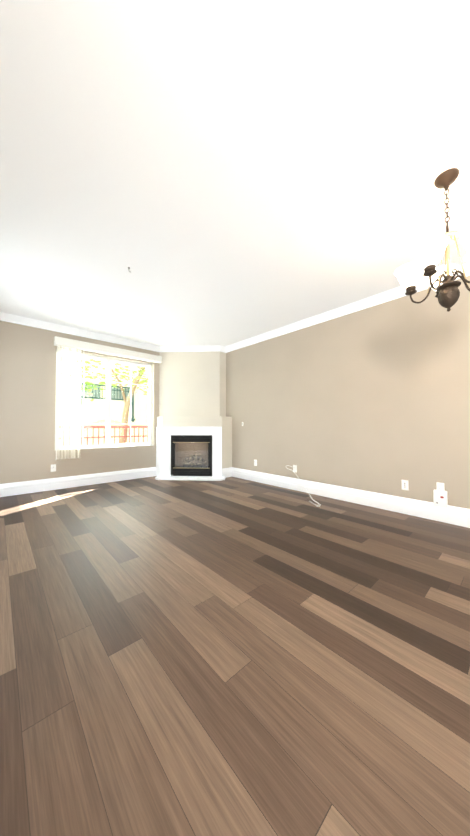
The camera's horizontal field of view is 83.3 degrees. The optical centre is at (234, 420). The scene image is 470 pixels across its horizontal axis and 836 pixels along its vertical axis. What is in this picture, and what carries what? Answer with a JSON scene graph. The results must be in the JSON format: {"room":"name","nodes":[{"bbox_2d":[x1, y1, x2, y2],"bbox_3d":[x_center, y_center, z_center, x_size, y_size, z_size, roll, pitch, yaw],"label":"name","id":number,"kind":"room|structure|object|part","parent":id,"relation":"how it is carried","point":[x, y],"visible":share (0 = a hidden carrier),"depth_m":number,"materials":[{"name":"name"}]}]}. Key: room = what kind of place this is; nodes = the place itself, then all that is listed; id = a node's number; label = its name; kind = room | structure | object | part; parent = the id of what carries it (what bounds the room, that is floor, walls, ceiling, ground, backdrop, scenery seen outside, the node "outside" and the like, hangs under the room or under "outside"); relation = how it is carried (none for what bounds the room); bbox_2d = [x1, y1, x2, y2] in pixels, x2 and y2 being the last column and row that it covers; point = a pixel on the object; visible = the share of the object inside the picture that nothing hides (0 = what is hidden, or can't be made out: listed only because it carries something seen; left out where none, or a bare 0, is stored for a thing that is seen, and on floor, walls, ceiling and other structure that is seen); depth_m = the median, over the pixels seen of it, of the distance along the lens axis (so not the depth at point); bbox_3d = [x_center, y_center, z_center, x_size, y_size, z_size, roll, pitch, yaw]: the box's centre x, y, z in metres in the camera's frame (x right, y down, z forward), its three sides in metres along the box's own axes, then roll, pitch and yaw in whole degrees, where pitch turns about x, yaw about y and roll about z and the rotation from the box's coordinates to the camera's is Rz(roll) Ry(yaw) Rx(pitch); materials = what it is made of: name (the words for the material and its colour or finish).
{"room":"living room","nodes":[
{"label":"living room","id":0,"kind":"room"},
{"bbox_2d":[0,321,159,483],"bbox_3d":[-2.260,-0.194,4.886,4.165,2.630,0.150,1,-2,-42],"label":"wall","id":1,"kind":"structure","parent":0,"point":[27,396],"depth_m":4.08,"materials":[{"name":"paint"}]},
{"bbox_2d":[51,464,55,471],"bbox_3d":[-2.885,0.762,4.194,0.070,0.115,0.008,1,-2,-42],"label":"electrical outlet","id":2,"kind":"object","parent":1,"relation":"attached to","point":[53,467],"visible":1,"depth_m":4.19,"materials":[{"name":"white plastic"}]},
{"bbox_2d":[0,467,155,496],"bbox_3d":[-2.606,1.020,4.420,2.764,0.184,0.040,1,-2,-42],"label":"baseboard","id":3,"kind":"structure","parent":1,"relation":"attached to","point":[16,488],"depth_m":4.35,"materials":[{"name":"white wood"}]},
{"bbox_2d":[55,349,151,450],"bbox_3d":[-2.306,-0.325,4.838,1.660,1.650,0.134,1,-2,-42],"label":"window unit","id":4,"kind":"structure","parent":1,"relation":"in","point":[109,382],"depth_m":4.85,"materials":[{"name":"white plastic"}]},
{"bbox_3d":[-2.285,0.494,4.799,1.658,0.012,0.074,1,-2,-42],"label":"sill","id":5,"kind":"part","parent":4,"relation":"part of","materials":[{"name":"white wood"}]},
{"bbox_2d":[54,336,161,459],"bbox_3d":[-2.190,-0.334,4.770,1.810,1.945,0.118,1,-2,-42],"label":"vertical blinds","id":6,"kind":"object","parent":4,"relation":"attached to","point":[67,344],"visible":1,"depth_m":4.34,"materials":[{"name":"white"}]},
{"bbox_2d":[157,351,231,468],"bbox_3d":[-0.825,-0.183,5.359,1.100,2.630,1.072,1,-2,-42],"label":"wall","id":7,"kind":"structure","parent":0,"point":[189,397],"depth_m":5.39,"materials":[{"name":"paint"}]},
{"bbox_2d":[0,312,224,351],"bbox_3d":[-1.887,-1.468,4.504,3.690,0.098,0.958,1,-2,-42],"label":"crown molding","id":8,"kind":"structure","parent":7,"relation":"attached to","point":[5,317],"depth_m":4.65,"materials":[{"name":"white wood"}]},
{"bbox_2d":[0,476,469,835],"bbox_3d":[0.487,1.107,1.815,4.165,0.100,8.350,1,-2,-42],"label":"floor","id":9,"kind":"structure","parent":0,"point":[231,656],"depth_m":1.12,"materials":[{"name":"brown wood"}]},
{"bbox_2d":[155,427,224,480],"bbox_3d":[-0.894,0.629,5.224,1.425,1.000,0.610,0,-1,3],"label":"fireplace","id":10,"kind":"object","parent":9,"relation":"on","point":[188,453],"visible":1,"depth_m":5.14,"materials":[{"name":"white"}]},
{"bbox_3d":[-1.510,0.630,5.269,0.012,1.000,0.258,1,-2,-42],"label":"panel","id":11,"kind":"part","parent":10,"relation":"part of","materials":[{"name":"white"}]},
{"bbox_3d":[-0.845,0.682,5.135,0.660,0.486,0.004,0,-1,3],"label":"glass","id":12,"kind":"part","parent":10,"relation":"part of","materials":[{"name":"clear glass"}]},
{"bbox_2d":[286,465,320,506],"bbox_3d":[0.987,0.907,3.802,0.132,0.384,0.992,0,-1,-12],"label":"cord","id":13,"kind":"object","parent":9,"relation":"on","point":[319,505],"visible":0.98,"depth_m":3.68,"materials":[{"name":"white plastic"}]},
{"bbox_2d":[0,0,469,346],"bbox_3d":[0.487,-1.623,1.873,4.165,0.100,8.350,1,-2,-42],"label":"ceiling","id":14,"kind":"structure","parent":0,"point":[225,173],"depth_m":1.58,"materials":[{"name":"white paint"}]},
{"bbox_2d":[394,168,469,311],"bbox_3d":[1.360,-1.136,1.717,0.584,0.879,0.569,1,-2,-42],"label":"chandelier","id":15,"kind":"object","parent":14,"relation":"hanging from","point":[427,253],"visible":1,"depth_m":1.67,"materials":[{"name":"brown metal"}]},
{"bbox_3d":[1.373,-1.388,1.711,0.128,0.375,0.128,1,-2,-42],"label":"chain","id":16,"kind":"part","parent":15,"relation":"part of","materials":[{"name":"brown metal"}]},
{"bbox_3d":[1.366,-1.023,1.709,0.218,0.371,0.211,1,-2,-42],"label":"stem","id":17,"kind":"part","parent":15,"relation":"part of","materials":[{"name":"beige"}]},
{"bbox_2d":[226,276,469,508],"bbox_3d":[2.028,-0.231,3.133,0.150,2.630,8.200,1,-2,-42],"label":"wall","id":18,"kind":"structure","parent":0,"point":[376,398],"depth_m":3.39,"materials":[{"name":"paint"}]},
{"bbox_2d":[224,263,469,352],"bbox_3d":[2.185,-1.504,2.810,0.085,0.098,7.170,1,-2,-42],"label":"crown molding","id":19,"kind":"structure","parent":18,"relation":"attached to","point":[388,295],"depth_m":3.63,"materials":[{"name":"white wood"}]},
{"bbox_2d":[232,467,469,527],"bbox_3d":[2.275,0.983,2.709,0.018,0.184,6.978,1,-2,-42],"label":"baseboard","id":20,"kind":"structure","parent":18,"relation":"attached to","point":[454,515],"depth_m":3.33,"materials":[{"name":"white wood"}]},
{"bbox_2d":[401,480,408,490],"bbox_3d":[1.968,0.753,3.058,0.009,0.115,0.070,1,-2,-42],"label":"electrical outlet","id":21,"kind":"object","parent":18,"relation":"attached to","point":[405,486],"visible":1,"depth_m":3.05,"materials":[{"name":"white plastic"}]},
{"bbox_2d":[433,482,447,507],"bbox_3d":[2.183,0.789,2.803,0.032,0.252,0.119,1,-2,-42],"label":"electrical outlet","id":22,"kind":"object","parent":18,"relation":"attached to","point":[440,496],"visible":1,"depth_m":2.79,"materials":[{"name":"white plastic"}]},
{"label":"outside","id":23,"kind":"structure","parent":0,"visible":0},
{"bbox_3d":[-4.695,1.295,9.764,18.000,0.100,10.400,1,-2,-42],"label":"ground","id":24,"kind":"structure","parent":23,"visible":0},
{"bbox_2d":[59,426,147,445],"bbox_3d":[-2.824,0.640,6.213,6.060,1.060,0.060,1,-2,-42],"label":"railing","id":25,"kind":"object","parent":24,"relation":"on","point":[114,427],"depth_m":6.05,"materials":[{"name":"red"}]},
{"bbox_2d":[59,354,148,445],"bbox_3d":[-4.829,-3.229,11.501,18.000,9.020,0.785,1,-2,-42],"label":"facade","id":26,"kind":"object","parent":24,"relation":"on","point":[140,414],"depth_m":10.82,"materials":[{"name":"beige"}]},
{"bbox_2d":[59,355,148,443],"bbox_3d":[-3.559,-0.801,8.085,4.337,4.024,2.307,1,-2,-42],"label":"tree","id":27,"kind":"object","parent":24,"relation":"on","point":[125,416],"depth_m":7.94,"materials":[{"name":"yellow plant"}]}
]}

